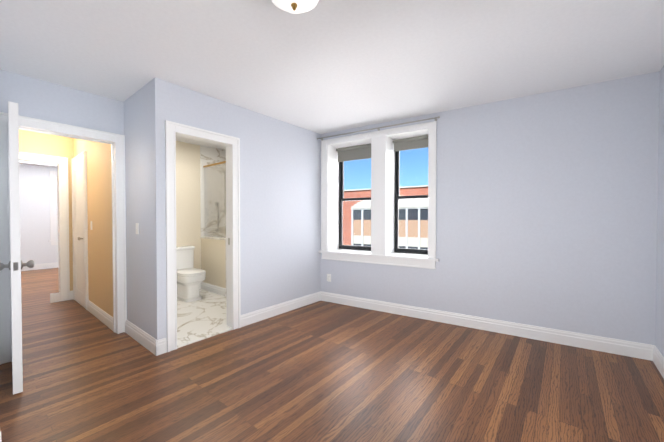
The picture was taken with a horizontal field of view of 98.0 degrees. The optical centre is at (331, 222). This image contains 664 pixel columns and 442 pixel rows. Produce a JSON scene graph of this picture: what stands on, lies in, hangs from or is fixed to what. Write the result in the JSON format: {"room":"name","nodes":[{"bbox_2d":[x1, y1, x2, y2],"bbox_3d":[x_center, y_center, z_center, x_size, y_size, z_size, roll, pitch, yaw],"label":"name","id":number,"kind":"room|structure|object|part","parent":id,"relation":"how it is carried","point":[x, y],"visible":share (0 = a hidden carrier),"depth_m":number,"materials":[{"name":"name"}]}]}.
{"room":"empty bedroom","nodes":[
{"label":"empty bedroom","id":0,"kind":"room"},
{"bbox_2d":[19,164,57,263],"bbox_3d":[-7.658,-0.112,6.976,0.120,2.600,4.300,1,1,39],"label":"wall","id":1,"kind":"structure","parent":0,"point":[37,247],"depth_m":7.21,"materials":[{"name":"white paint"}]},
{"bbox_2d":[21,262,58,270],"bbox_3d":[-7.605,1.119,6.950,0.017,0.140,4.100,1,1,39],"label":"baseboard","id":2,"kind":"structure","parent":1,"relation":"attached to","point":[44,266],"depth_m":7.29,"materials":[{"name":"white paint"}]},
{"bbox_2d":[49,171,57,244],"bbox_3d":[-6.979,-0.369,7.773,0.170,1.910,0.960,1,1,39],"label":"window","id":3,"kind":"structure","parent":1,"relation":"in","point":[53,240],"depth_m":7.44,"materials":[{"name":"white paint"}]},
{"bbox_3d":[-7.003,-0.384,7.792,0.030,1.680,0.676,1,1,39],"label":"window sash in the far room","id":4,"kind":"part","parent":3,"relation":"part of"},
{"bbox_2d":[19,129,72,290],"bbox_3d":[-4.444,-0.072,4.271,0.120,2.600,0.925,1,1,39],"label":"wall","id":5,"kind":"structure","parent":0,"point":[43,144],"depth_m":4.42,"materials":[{"name":"yellow paint"}]},
{"bbox_2d":[19,152,69,300],"bbox_3d":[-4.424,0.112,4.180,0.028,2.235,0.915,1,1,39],"label":"door frame","id":6,"kind":"structure","parent":5,"relation":"attached to","point":[62,162],"depth_m":4.48,"materials":[{"name":"white paint"}]},
{"bbox_2d":[50,290,72,302],"bbox_3d":[-4.190,1.155,4.495,0.017,0.140,0.285,1,1,39],"label":"baseboard","id":7,"kind":"structure","parent":5,"relation":"attached to","point":[55,297],"depth_m":4.45,"materials":[{"name":"white paint"}]},
{"bbox_2d":[0,69,123,134],"bbox_3d":[-2.712,-0.052,2.915,0.120,2.600,1.010,1,1,39],"label":"wall","id":8,"kind":"structure","parent":0,"point":[40,99],"depth_m":2.84,"materials":[{"name":"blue paint"}]},
{"bbox_2d":[0,101,33,394],"bbox_3d":[-2.598,0.189,2.342,0.787,2.115,0.194,1,1,39],"label":"entry door","id":9,"kind":"structure","parent":8,"relation":"in","point":[15,264],"depth_m":2.09,"materials":[{"name":"white paint"}]},
{"bbox_2d":[0,112,126,364],"bbox_3d":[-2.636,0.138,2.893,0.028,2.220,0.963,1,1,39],"label":"door frame","id":10,"kind":"structure","parent":8,"relation":"attached to","point":[5,305],"depth_m":2.70,"materials":[{"name":"white paint"}]},
{"bbox_2d":[73,138,112,316],"bbox_3d":[-3.283,-0.069,4.053,2.200,2.600,0.195,1,1,39],"label":"wall","id":11,"kind":"structure","parent":0,"point":[99,212],"depth_m":3.66,"materials":[{"name":"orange paint"}]},
{"bbox_2d":[73,159,84,307],"bbox_3d":[-3.776,0.161,4.274,0.654,2.118,0.083,1,1,39],"label":"closet door","id":12,"kind":"structure","parent":11,"relation":"in","point":[78,194],"depth_m":4.28,"materials":[{"name":"white paint"}]},
{"bbox_2d":[71,151,88,309],"bbox_3d":[-3.758,0.117,4.296,0.840,2.220,0.028,1,1,39],"label":"trim","id":13,"kind":"structure","parent":11,"relation":"attached to","point":[79,157],"depth_m":4.05,"materials":[{"name":"white paint"}]},
{"bbox_2d":[87,300,112,330],"bbox_3d":[-2.959,1.167,3.674,1.195,0.140,0.017,1,1,39],"label":"baseboard","id":14,"kind":"structure","parent":11,"relation":"attached to","point":[102,316],"depth_m":3.62,"materials":[{"name":"white paint"}]},
{"bbox_2d":[124,78,168,339],"bbox_3d":[-2.007,-0.055,3.072,1.020,2.600,0.120,1,1,39],"label":"wall","id":15,"kind":"structure","parent":0,"point":[146,111],"depth_m":2.85,"materials":[{"name":"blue paint"}]},
{"bbox_2d":[136,223,138,233],"bbox_3d":[-2.042,0.066,3.014,0.072,0.116,0.016,1,1,39],"label":"light switch","id":16,"kind":"object","parent":15,"relation":"attached to","point":[137,228],"visible":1,"depth_m":3.00,"materials":[{"name":"white plastic"}]},
{"bbox_2d":[125,320,157,355],"bbox_3d":[-1.996,1.177,2.994,0.917,0.140,0.017,1,1,39],"label":"baseboard","id":17,"kind":"structure","parent":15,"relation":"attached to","point":[141,336],"depth_m":2.94,"materials":[{"name":"white paint"}]},
{"bbox_2d":[176,141,200,268],"bbox_3d":[-2.570,-0.084,5.081,0.120,2.600,2.300,1,1,39],"label":"wall","id":18,"kind":"structure","parent":0,"point":[188,221],"depth_m":5.06,"materials":[{"name":"beige paint"}]},
{"bbox_2d":[177,289,226,340],"bbox_3d":[-1.771,1.220,4.378,2.030,0.012,2.180,1,1,39],"label":"floor","id":19,"kind":"structure","parent":0,"point":[207,312],"depth_m":3.79,"materials":[{"name":"white tile"}]},
{"bbox_2d":[176,246,205,301],"bbox_3d":[-2.354,0.813,4.650,0.757,0.795,0.468,1,1,39],"label":"toilet","id":20,"kind":"object","parent":19,"relation":"on","point":[190,279],"visible":0.75,"depth_m":4.51,"materials":[{"name":"white ceramic"}]},
{"bbox_2d":[200,145,225,236],"bbox_3d":[-2.123,-0.091,5.530,0.012,2.600,0.800,1,1,39],"label":"wall","id":21,"kind":"structure","parent":0,"point":[209,155],"depth_m":5.36,"materials":[{"name":"white tile"}]},
{"bbox_2d":[215,170,225,231],"bbox_3d":[-2.046,-0.404,5.492,0.148,1.176,0.315,1,1,39],"label":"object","id":22,"kind":"object","parent":21,"relation":"attached to","point":[224,172],"depth_m":5.51,"materials":[{"name":"silver metal"}]},
{"bbox_2d":[201,238,225,287],"bbox_3d":[-2.014,0.746,5.017,0.818,0.918,0.120,1,1,39],"label":"wall","id":23,"kind":"structure","parent":0,"point":[213,258],"depth_m":4.94,"materials":[{"name":"beige paint"}]},
{"bbox_2d":[200,236,225,244],"bbox_3d":[-1.963,0.732,4.976,0.948,0.948,0.144,1,1,39],"label":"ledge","id":24,"kind":"structure","parent":23,"relation":"attached to","point":[217,238],"depth_m":4.91,"materials":[{"name":"beige stone"}]},
{"bbox_2d":[203,161,225,237],"bbox_3d":[-1.967,-0.380,4.962,0.938,1.275,0.024,1,1,39],"label":"screen","id":25,"kind":"object","parent":24,"relation":"on","point":[207,182],"visible":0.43,"depth_m":5.01,"materials":[{"name":"clear glass"}]},
{"bbox_2d":[201,282,225,295],"bbox_3d":[-2.057,1.148,4.969,0.818,0.140,0.017,1,1,39],"label":"baseboard","id":26,"kind":"structure","parent":23,"relation":"attached to","point":[214,289],"depth_m":4.93,"materials":[{"name":"white paint"}]},
{"bbox_2d":[169,82,320,314],"bbox_3d":[-0.887,-0.065,3.743,0.120,2.600,2.330,1,1,39],"label":"wall","id":27,"kind":"structure","parent":0,"point":[280,219],"depth_m":3.76,"materials":[{"name":"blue paint"}]},
{"bbox_2d":[155,338,166,355],"bbox_3d":[-1.623,1.180,2.740,0.017,0.140,0.092,1,1,39],"label":"baseboard","id":28,"kind":"structure","parent":27,"relation":"attached to","point":[162,346],"depth_m":2.74,"materials":[{"name":"white paint"}]},
{"bbox_2d":[165,120,240,351],"bbox_3d":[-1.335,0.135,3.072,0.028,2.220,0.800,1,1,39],"label":"door frame","id":29,"kind":"structure","parent":27,"relation":"attached to","point":[172,129],"depth_m":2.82,"materials":[{"name":"white paint"}]},
{"bbox_2d":[241,291,320,326],"bbox_3d":[-0.622,1.162,3.980,0.017,0.140,1.475,1,1,39],"label":"baseboard","id":30,"kind":"structure","parent":27,"relation":"attached to","point":[249,318],"depth_m":3.85,"materials":[{"name":"white paint"}]},
{"bbox_2d":[0,268,663,441],"bbox_3d":[-2.829,1.280,4.127,11.400,0.100,5.900,1,1,39],"label":"floor","id":31,"kind":"structure","parent":0,"point":[321,371],"depth_m":2.24,"materials":[{"name":"brown wood"}]},
{"bbox_2d":[177,326,232,347],"bbox_3d":[-1.391,1.236,3.134,0.124,0.018,0.620,1,1,39],"label":"threshold","id":32,"kind":"object","parent":31,"relation":"on","point":[194,339],"visible":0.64,"depth_m":3.10,"materials":[{"name":"white stone"}]},
{"bbox_2d":[0,0,663,167],"bbox_3d":[-2.829,-1.420,4.088,11.400,0.100,5.900,1,1,39],"label":"ceiling","id":33,"kind":"structure","parent":0,"point":[324,66],"depth_m":2.25,"materials":[{"name":"paint"}]},
{"bbox_2d":[272,0,318,13],"bbox_3d":[-0.203,-1.234,1.548,0.337,0.196,0.337,1,1,39],"label":"light","id":34,"kind":"object","parent":33,"relation":"attached to","point":[296,6],"visible":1,"depth_m":1.57,"materials":[{"name":"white glass"}]},
{"bbox_2d":[320,71,659,344],"bbox_3d":[1.490,-0.065,3.749,4.455,2.600,0.450,1,1,32],"label":"wall","id":35,"kind":"structure","parent":0,"point":[546,208],"depth_m":3.02,"materials":[{"name":"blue paint"}]},
{"bbox_2d":[327,274,330,281],"bbox_3d":[-0.048,0.855,4.450,0.072,0.116,0.009,1,1,32],"label":"electrical outlet","id":36,"kind":"object","parent":35,"relation":"attached to","point":[328,277],"visible":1,"depth_m":4.44,"materials":[{"name":"white plastic"}]},
{"bbox_2d":[318,121,438,268],"bbox_3d":[0.669,-0.344,4.204,1.785,1.835,0.470,1,1,32],"label":"window","id":37,"kind":"structure","parent":35,"relation":"in","point":[382,198],"depth_m":4.06,"materials":[{"name":"white paint"}]},
{"bbox_2d":[336,143,370,161],"bbox_3d":[0.383,-1.079,4.461,0.717,0.217,0.051,1,1,32],"label":"window blind","id":38,"kind":"object","parent":37,"relation":"attached to","point":[357,152],"visible":0.71,"depth_m":4.49,"materials":[{"name":"fabric"}]},
{"bbox_3d":[0.444,-0.378,4.570,0.723,1.625,0.085,1,1,32],"label":"window sash","id":39,"kind":"part","parent":37,"relation":"part of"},
{"bbox_2d":[393,135,427,151],"bbox_3d":[1.112,-1.100,4.006,0.547,0.162,0.051,1,1,32],"label":"window blind","id":40,"kind":"object","parent":37,"relation":"attached to","point":[411,143],"visible":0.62,"depth_m":4.02,"materials":[{"name":"fabric"}]},
{"bbox_3d":[1.175,-0.371,4.115,0.553,1.625,0.085,1,1,32],"label":"window sash","id":41,"kind":"part","parent":37,"relation":"part of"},
{"bbox_2d":[317,116,439,139],"bbox_3d":[0.548,-1.280,4.000,1.828,0.032,0.088,1,1,32],"label":"curtain rod","id":42,"kind":"object","parent":35,"relation":"attached to","point":[435,118],"visible":0.92,"depth_m":3.88,"materials":[{"name":"silver metal"}]},
{"bbox_2d":[321,291,653,360],"bbox_3d":[1.367,1.168,3.569,3.695,0.140,0.017,1,1,32],"label":"baseboard","id":43,"kind":"structure","parent":35,"relation":"attached to","point":[616,346],"depth_m":3.19,"materials":[{"name":"white paint"}]},
{"bbox_2d":[655,65,663,356],"bbox_3d":[1.468,-0.020,0.693,0.120,2.600,5.820,1,1,39],"label":"wall","id":44,"kind":"structure","parent":0,"point":[659,336],"depth_m":2.50,"materials":[{"name":"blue paint"}]},
{"bbox_2d":[653,345,663,377],"bbox_3d":[1.327,1.211,0.645,0.017,0.140,5.300,1,1,39],"label":"baseboard","id":45,"kind":"structure","parent":44,"relation":"attached to","point":[658,359],"depth_m":2.45,"materials":[{"name":"white paint"}]},
{"label":"outside","id":46,"kind":"structure","parent":0,"visible":0},
{"bbox_2d":[343,185,427,248],"bbox_3d":[4.567,5.039,27.371,44.000,15.700,8.320,1,1,32],"label":"building","id":47,"kind":"structure","parent":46,"point":[407,222],"depth_m":22.09,"materials":[{"name":"brick"}]}
]}

